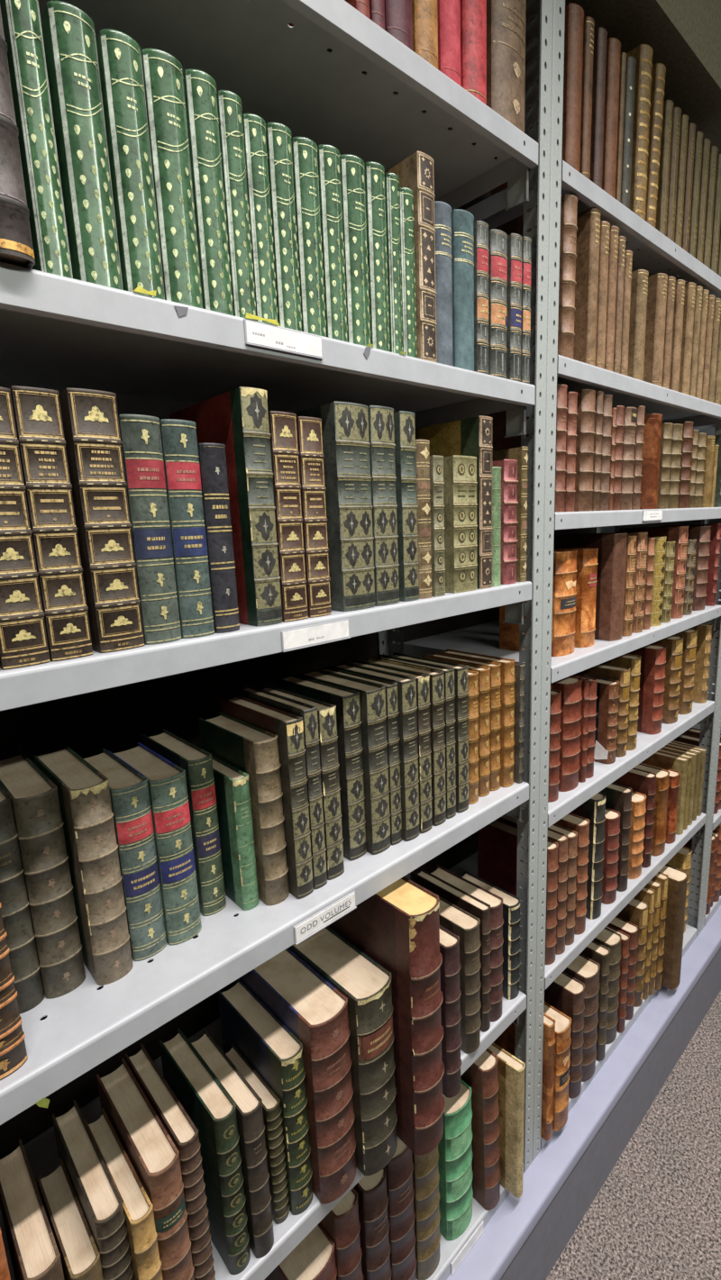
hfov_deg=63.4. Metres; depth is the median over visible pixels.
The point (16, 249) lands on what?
book
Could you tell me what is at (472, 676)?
book
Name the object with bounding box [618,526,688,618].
book
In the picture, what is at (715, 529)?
book
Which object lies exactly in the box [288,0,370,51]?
book
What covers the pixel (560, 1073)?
book
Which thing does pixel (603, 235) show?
book
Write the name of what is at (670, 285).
book
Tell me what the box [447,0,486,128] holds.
book
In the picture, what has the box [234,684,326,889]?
book
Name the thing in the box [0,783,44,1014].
book
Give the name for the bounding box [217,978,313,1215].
book
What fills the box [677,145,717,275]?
book
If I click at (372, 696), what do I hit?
book
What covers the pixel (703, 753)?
book
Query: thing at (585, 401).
book
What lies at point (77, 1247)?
book
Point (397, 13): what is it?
book
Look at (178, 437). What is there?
book
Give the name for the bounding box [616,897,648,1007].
book
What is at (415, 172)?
book
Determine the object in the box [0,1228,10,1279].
book
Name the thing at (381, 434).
book
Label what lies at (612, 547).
book
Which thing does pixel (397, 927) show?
book
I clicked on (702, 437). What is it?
book
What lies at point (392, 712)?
book
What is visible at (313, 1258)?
book
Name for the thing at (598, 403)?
book
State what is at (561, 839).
book
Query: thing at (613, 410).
book
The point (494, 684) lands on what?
book
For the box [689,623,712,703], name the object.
book
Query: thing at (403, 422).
book
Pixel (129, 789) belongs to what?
book
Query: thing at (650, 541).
book
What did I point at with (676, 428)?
book
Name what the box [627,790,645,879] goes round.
book
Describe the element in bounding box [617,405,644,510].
book
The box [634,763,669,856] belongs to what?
book
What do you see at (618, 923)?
book
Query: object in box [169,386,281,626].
book
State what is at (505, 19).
book
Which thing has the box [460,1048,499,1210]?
book
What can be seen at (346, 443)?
book
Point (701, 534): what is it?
book
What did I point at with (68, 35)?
book
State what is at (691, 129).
book
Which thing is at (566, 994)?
book
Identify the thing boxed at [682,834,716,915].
book
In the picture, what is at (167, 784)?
book
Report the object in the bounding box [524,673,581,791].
book
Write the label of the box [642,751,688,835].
book
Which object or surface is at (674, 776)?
book
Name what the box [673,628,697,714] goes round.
book
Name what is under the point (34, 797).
book
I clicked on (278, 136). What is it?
book
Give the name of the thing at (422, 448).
book
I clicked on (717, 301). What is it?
book
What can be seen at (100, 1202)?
book
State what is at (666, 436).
book
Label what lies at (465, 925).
book
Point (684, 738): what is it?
book
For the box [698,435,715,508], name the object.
book
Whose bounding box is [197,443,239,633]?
book
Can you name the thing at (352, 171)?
book
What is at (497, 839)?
book
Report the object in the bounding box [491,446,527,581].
book
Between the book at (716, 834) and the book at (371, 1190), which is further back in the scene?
the book at (716, 834)
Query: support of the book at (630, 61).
on the shelving
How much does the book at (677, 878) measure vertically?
0.299 m
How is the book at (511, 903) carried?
on the shelving
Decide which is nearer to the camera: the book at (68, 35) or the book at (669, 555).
the book at (68, 35)
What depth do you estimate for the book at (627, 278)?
0.98 m
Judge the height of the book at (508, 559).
0.174 m
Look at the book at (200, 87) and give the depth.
0.48 m
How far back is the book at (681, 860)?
1.61 m
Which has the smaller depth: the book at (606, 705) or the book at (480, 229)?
the book at (480, 229)
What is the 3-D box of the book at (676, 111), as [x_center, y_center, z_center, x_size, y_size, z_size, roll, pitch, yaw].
[0.517,-0.838,1.098,0.027,0.212,0.145,-12,15,-41]
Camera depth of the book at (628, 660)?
1.22 m
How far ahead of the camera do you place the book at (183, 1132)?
0.60 m
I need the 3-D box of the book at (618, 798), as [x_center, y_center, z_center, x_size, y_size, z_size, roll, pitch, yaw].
[0.526,0.426,1.318,0.033,0.233,0.160,-12,15,-41]
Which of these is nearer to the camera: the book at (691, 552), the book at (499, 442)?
the book at (499, 442)
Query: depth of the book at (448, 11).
0.65 m
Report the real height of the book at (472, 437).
0.226 m
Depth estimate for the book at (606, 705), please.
1.16 m
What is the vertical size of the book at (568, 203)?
0.218 m
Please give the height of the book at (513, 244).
0.180 m
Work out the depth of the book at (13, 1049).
0.46 m
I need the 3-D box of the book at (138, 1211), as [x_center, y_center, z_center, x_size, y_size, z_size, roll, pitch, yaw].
[-0.238,0.615,0.599,0.021,0.196,0.135,-12,15,-41]
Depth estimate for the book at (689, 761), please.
1.50 m
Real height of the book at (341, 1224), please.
0.281 m
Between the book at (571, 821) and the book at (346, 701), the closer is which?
the book at (346, 701)
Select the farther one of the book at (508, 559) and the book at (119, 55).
the book at (508, 559)
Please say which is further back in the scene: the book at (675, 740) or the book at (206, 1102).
the book at (675, 740)
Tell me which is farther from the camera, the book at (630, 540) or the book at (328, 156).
the book at (630, 540)
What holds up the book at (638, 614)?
on the shelving
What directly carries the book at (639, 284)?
on the shelving
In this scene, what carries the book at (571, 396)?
on the shelving
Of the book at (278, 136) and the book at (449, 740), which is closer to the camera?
the book at (278, 136)
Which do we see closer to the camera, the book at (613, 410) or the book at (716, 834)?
the book at (613, 410)
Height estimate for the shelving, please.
2.185 m
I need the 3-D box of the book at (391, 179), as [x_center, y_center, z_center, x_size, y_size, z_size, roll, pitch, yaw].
[0.001,-0.409,0.672,0.018,0.176,0.120,-12,15,-41]
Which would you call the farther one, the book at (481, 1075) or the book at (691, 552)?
the book at (691, 552)
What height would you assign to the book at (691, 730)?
0.210 m
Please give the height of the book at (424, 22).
0.215 m
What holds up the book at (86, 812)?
on the shelving
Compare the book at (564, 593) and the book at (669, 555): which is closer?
the book at (564, 593)
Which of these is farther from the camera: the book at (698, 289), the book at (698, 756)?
the book at (698, 756)
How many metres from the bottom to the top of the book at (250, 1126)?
0.197 m
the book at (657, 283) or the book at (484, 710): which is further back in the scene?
the book at (657, 283)
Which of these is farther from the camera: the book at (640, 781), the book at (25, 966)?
the book at (640, 781)
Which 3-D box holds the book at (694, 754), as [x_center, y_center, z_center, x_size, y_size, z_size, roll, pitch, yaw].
[0.823,0.382,1.570,0.021,0.197,0.135,-12,15,-41]
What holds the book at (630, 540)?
on the shelving
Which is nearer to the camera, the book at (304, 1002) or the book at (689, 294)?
the book at (304, 1002)
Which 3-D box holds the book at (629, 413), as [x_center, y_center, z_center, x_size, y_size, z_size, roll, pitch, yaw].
[0.454,-0.335,1.105,0.039,0.179,0.123,-12,15,-41]
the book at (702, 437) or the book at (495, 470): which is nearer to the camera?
the book at (495, 470)
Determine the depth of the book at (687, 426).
1.24 m
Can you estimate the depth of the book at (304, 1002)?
0.70 m
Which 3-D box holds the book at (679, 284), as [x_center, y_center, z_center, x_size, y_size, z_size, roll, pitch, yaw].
[0.578,-0.597,1.186,0.030,0.201,0.137,-12,15,-41]
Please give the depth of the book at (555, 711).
1.01 m
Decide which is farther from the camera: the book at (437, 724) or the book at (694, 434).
the book at (694, 434)
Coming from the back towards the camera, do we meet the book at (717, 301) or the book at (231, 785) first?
the book at (717, 301)
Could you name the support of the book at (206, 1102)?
on the shelving
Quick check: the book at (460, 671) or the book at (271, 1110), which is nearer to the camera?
the book at (271, 1110)
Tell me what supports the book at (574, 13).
on the shelving
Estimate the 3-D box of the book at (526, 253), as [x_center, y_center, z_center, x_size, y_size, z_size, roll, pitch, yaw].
[0.187,-0.453,0.841,0.019,0.183,0.125,-12,15,-41]
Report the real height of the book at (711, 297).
0.209 m
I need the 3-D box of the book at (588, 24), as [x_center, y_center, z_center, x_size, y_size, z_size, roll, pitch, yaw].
[0.284,-0.780,0.887,0.022,0.200,0.137,-12,15,-41]
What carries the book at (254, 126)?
on the shelving
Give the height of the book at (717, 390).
0.211 m
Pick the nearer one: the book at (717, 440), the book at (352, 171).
the book at (352, 171)
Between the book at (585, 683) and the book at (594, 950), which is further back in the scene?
the book at (594, 950)
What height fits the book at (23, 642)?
0.197 m
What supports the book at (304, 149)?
on the shelving
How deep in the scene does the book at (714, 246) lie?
1.20 m
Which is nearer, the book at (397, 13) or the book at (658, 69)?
the book at (397, 13)
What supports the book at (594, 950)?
on the shelving
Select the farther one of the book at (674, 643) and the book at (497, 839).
the book at (674, 643)
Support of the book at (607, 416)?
on the shelving
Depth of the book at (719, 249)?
1.24 m
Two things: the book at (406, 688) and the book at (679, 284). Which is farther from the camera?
the book at (679, 284)
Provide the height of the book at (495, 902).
0.210 m
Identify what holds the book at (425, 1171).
on the shelving
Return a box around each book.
[0,0,72,278]
[0,7,35,269]
[0,386,50,670]
[0,751,85,998]
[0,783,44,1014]
[0,901,27,1080]
[0,1139,63,1279]
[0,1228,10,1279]
[9,385,92,661]
[31,744,133,985]
[36,1158,103,1279]
[40,0,123,290]
[51,1099,134,1279]
[58,387,144,653]
[83,748,166,961]
[84,1107,162,1279]
[95,28,164,299]
[96,1058,194,1279]
[108,742,201,944]
[118,414,181,644]
[124,1043,215,1279]
[141,48,203,308]
[142,728,226,916]
[158,1027,250,1274]
[159,418,214,638]
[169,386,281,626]
[182,68,233,315]
[188,1028,273,1258]
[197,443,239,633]
[198,712,289,905]
[211,755,259,910]
[216,90,256,320]
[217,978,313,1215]
[219,694,313,898]
[225,1042,289,1224]
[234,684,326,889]
[239,947,356,1203]
[242,113,278,326]
[262,684,344,880]
[263,1223,336,1279]
[265,122,301,331]
[267,410,308,622]
[273,673,366,861]
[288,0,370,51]
[289,925,397,1175]
[290,136,326,336]
[294,401,374,611]
[295,669,390,854]
[296,416,331,617]
[314,666,401,845]
[317,144,347,342]
[318,1188,363,1279]
[327,662,419,841]
[327,876,444,1155]
[339,154,370,346]
[344,659,432,833]
[353,1166,390,1279]
[357,656,445,826]
[362,0,412,73]
[363,161,390,352]
[367,405,399,606]
[369,0,385,30]
[371,653,455,818]
[384,150,436,363]
[384,172,402,354]
[384,652,469,813]
[385,1139,416,1279]
[393,0,437,93]
[393,410,418,601]
[399,187,417,357]
[411,1144,440,1279]
[412,868,490,1032]
[414,415,492,589]
[415,439,431,599]
[421,0,461,112]
[422,655,490,797]
[424,652,500,790]
[429,454,444,596]
[430,864,503,1022]
[434,200,452,366]
[436,648,515,787]
[437,1079,472,1240]
[438,896,481,1053]
[439,925,461,1098]
[443,454,477,592]
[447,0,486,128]
[451,208,473,371]
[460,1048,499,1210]
[462,871,520,999]
[467,670,479,804]
[472,0,526,158]
[472,220,488,374]
[477,818,558,964]
[487,1042,525,1198]
[488,228,507,378]
[489,384,567,512]
[490,2,583,196]
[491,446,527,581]
[491,459,517,584]
[491,466,500,586]
[493,1012,554,1140]
[494,194,577,359]
[497,814,568,954]
[499,549,577,656]
[506,233,522,381]
[513,662,525,783]
[520,236,531,383]
[523,689,561,802]
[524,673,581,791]
[543,1001,571,1131]
[544,971,584,1098]
[547,812,589,935]
[548,824,577,945]
[550,671,597,778]
[553,532,626,641]
[553,547,598,647]
[559,391,577,512]
[560,389,595,512]
[562,953,599,1081]
[570,791,606,919]
[572,207,600,365]
[573,673,618,764]
[576,662,630,757]
[578,678,589,782]
[579,16,594,179]
[580,940,609,1061]
[584,531,647,633]
[587,394,612,511]
[589,27,607,189]
[591,390,603,510]
[592,927,621,1043]
[595,220,609,369]
[599,782,632,891]
[600,807,619,904]
[601,37,620,198]
[601,653,640,750]
[604,226,618,371]
[605,925,629,1032]
[607,916,637,1019]
[608,408,616,510]
[611,405,624,510]
[612,236,626,373]
[612,767,655,867]
[614,52,626,202]
[615,407,636,510]
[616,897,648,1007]
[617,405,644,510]
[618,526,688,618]
[619,250,632,375]
[620,55,635,208]
[622,535,636,636]
[625,63,665,242]
[626,44,653,220]
[626,269,648,381]
[626,644,666,735]
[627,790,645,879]
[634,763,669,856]
[634,886,654,999]
[637,99,672,249]
[639,413,662,509]
[639,762,680,844]
[642,537,654,629]
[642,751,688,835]
[643,272,667,386]
[644,422,672,509]
[644,879,661,995]
[647,535,666,626]
[648,114,688,256]
[650,635,682,724]
[651,871,668,989]
[657,748,692,829]
[658,864,687,989]
[660,523,720,606]
[661,276,675,389]
[661,541,675,622]
[661,745,697,825]
[664,743,701,820]
[665,106,680,242]
[665,846,691,933]
[667,423,682,508]
[669,279,685,391]
[669,741,706,816]
[671,421,693,508]
[671,739,718,809]
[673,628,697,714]
[673,734,720,814]
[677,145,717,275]
[678,281,696,395]
[680,122,696,253]
[681,733,720,809]
[682,538,696,615]
[682,727,720,741]
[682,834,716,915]
[687,429,698,508]
[687,525,710,610]
[688,131,703,257]
[689,285,702,397]
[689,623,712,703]
[693,433,706,508]
[695,138,710,263]
[695,289,708,399]
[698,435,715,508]
[699,435,720,508]
[700,294,715,400]
[707,298,720,402]
[709,153,720,273]
[709,444,718,507]
[709,831,718,907]
[712,822,720,901]
[713,311,720,404]
[717,222,720,276]
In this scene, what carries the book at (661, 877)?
on the shelving
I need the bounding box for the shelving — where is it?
[0,0,720,1279]
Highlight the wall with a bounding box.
[530,0,720,154]
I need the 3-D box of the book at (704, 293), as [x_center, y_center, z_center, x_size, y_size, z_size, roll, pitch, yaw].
[0.670,-0.623,1.272,0.024,0.211,0.144,-12,15,-41]
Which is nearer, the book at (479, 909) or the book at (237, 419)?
the book at (237, 419)
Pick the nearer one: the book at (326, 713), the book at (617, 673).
the book at (326, 713)
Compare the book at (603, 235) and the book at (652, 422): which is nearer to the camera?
the book at (603, 235)
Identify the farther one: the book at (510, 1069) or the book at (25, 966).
the book at (510, 1069)
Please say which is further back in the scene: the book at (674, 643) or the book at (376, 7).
the book at (674, 643)
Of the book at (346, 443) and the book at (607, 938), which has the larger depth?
the book at (607, 938)
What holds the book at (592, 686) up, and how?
on the shelving
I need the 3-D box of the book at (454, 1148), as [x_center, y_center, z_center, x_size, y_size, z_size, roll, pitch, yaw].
[0.113,0.855,1.015,0.067,0.252,0.173,-12,15,-41]
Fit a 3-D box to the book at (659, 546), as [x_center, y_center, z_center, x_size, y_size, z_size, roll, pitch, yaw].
[0.595,-0.130,1.279,0.044,0.187,0.128,-12,15,-41]
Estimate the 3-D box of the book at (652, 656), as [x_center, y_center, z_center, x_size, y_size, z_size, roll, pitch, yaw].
[0.631,0.106,1.357,0.050,0.198,0.136,-12,15,-41]
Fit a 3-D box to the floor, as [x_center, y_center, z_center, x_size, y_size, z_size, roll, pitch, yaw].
[1.596,1.157,1.137,7.100,0.050,3.500,-12,15,-41]
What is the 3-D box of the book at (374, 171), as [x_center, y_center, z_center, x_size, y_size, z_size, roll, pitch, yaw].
[-0.017,-0.406,0.657,0.025,0.178,0.122,-12,15,-41]
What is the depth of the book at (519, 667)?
0.92 m
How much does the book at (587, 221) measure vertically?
0.222 m
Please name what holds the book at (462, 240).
on the shelving
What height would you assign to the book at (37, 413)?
0.199 m
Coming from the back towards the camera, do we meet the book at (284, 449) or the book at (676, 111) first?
the book at (676, 111)
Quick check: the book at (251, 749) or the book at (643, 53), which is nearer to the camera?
the book at (251, 749)
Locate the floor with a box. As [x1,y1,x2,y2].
[545,990,720,1279]
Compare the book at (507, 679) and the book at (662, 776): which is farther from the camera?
the book at (662, 776)
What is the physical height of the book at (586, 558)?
0.178 m
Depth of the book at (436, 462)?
0.73 m
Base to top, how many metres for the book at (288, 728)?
0.212 m
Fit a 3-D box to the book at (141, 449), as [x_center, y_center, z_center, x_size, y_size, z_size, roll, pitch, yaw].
[-0.214,-0.097,0.534,0.033,0.187,0.128,-12,15,-41]
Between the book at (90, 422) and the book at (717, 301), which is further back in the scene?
the book at (717, 301)
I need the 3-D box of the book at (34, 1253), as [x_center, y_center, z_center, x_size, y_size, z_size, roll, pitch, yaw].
[-0.306,0.621,0.558,0.027,0.205,0.140,-12,15,-41]
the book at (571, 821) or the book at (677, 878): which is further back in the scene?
the book at (677, 878)
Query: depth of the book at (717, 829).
1.75 m
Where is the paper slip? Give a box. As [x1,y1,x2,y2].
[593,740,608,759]
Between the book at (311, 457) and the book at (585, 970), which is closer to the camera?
the book at (311, 457)
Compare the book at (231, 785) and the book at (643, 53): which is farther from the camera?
the book at (643, 53)
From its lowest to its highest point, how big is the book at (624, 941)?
0.240 m
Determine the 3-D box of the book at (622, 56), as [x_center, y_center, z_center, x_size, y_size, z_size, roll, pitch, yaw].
[0.360,-0.798,0.955,0.013,0.203,0.139,-12,15,-41]
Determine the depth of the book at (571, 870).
1.10 m
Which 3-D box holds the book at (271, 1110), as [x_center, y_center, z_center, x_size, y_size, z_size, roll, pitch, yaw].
[-0.130,0.604,0.718,0.020,0.163,0.112,-12,15,-41]
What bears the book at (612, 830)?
on the shelving
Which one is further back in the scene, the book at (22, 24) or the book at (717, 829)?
the book at (717, 829)
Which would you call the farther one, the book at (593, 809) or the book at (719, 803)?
the book at (719, 803)
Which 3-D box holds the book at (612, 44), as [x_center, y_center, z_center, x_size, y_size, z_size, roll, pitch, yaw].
[0.341,-0.797,0.941,0.033,0.209,0.143,-12,15,-41]
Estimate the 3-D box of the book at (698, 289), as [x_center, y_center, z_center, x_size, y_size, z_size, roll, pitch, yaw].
[0.644,-0.617,1.249,0.025,0.210,0.143,-12,15,-41]
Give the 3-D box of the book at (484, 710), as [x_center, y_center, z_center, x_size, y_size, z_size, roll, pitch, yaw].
[0.145,0.133,0.929,0.025,0.200,0.137,-12,15,-41]
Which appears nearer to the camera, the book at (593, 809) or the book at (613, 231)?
the book at (613, 231)
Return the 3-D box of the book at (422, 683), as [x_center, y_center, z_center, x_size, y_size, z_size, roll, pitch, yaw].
[0.038,0.147,0.835,0.024,0.219,0.150,-12,15,-41]
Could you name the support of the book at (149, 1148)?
on the shelving
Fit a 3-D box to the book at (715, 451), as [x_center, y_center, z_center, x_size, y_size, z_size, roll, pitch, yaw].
[0.794,-0.387,1.396,0.016,0.140,0.101,-12,15,-41]
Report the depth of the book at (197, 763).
0.63 m
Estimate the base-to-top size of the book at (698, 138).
0.214 m
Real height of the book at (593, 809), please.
0.263 m
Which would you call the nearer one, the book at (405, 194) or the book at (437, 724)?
the book at (405, 194)
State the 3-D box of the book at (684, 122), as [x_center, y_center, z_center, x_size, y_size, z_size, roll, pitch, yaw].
[0.543,-0.844,1.122,0.025,0.214,0.146,-12,15,-41]
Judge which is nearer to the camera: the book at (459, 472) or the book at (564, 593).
the book at (459, 472)
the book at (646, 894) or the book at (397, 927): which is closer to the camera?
the book at (397, 927)
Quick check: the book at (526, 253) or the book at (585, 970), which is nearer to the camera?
the book at (526, 253)
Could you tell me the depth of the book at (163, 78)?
0.46 m
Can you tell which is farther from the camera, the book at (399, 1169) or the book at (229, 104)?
the book at (399, 1169)
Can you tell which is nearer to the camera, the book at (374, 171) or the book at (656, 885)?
the book at (374, 171)
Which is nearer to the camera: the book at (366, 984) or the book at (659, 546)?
the book at (366, 984)
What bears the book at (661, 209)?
on the shelving
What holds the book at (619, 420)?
on the shelving
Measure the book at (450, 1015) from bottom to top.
0.244 m
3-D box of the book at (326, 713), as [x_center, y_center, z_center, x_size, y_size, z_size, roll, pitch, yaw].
[-0.080,0.174,0.738,0.026,0.213,0.146,-12,15,-41]
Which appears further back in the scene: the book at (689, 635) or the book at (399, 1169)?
the book at (689, 635)
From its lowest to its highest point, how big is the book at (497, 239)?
0.174 m
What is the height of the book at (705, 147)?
0.216 m
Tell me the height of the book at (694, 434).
0.163 m
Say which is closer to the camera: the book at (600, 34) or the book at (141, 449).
the book at (141, 449)
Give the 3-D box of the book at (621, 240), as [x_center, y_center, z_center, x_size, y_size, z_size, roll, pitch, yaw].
[0.385,-0.559,1.018,0.020,0.208,0.142,-12,15,-41]

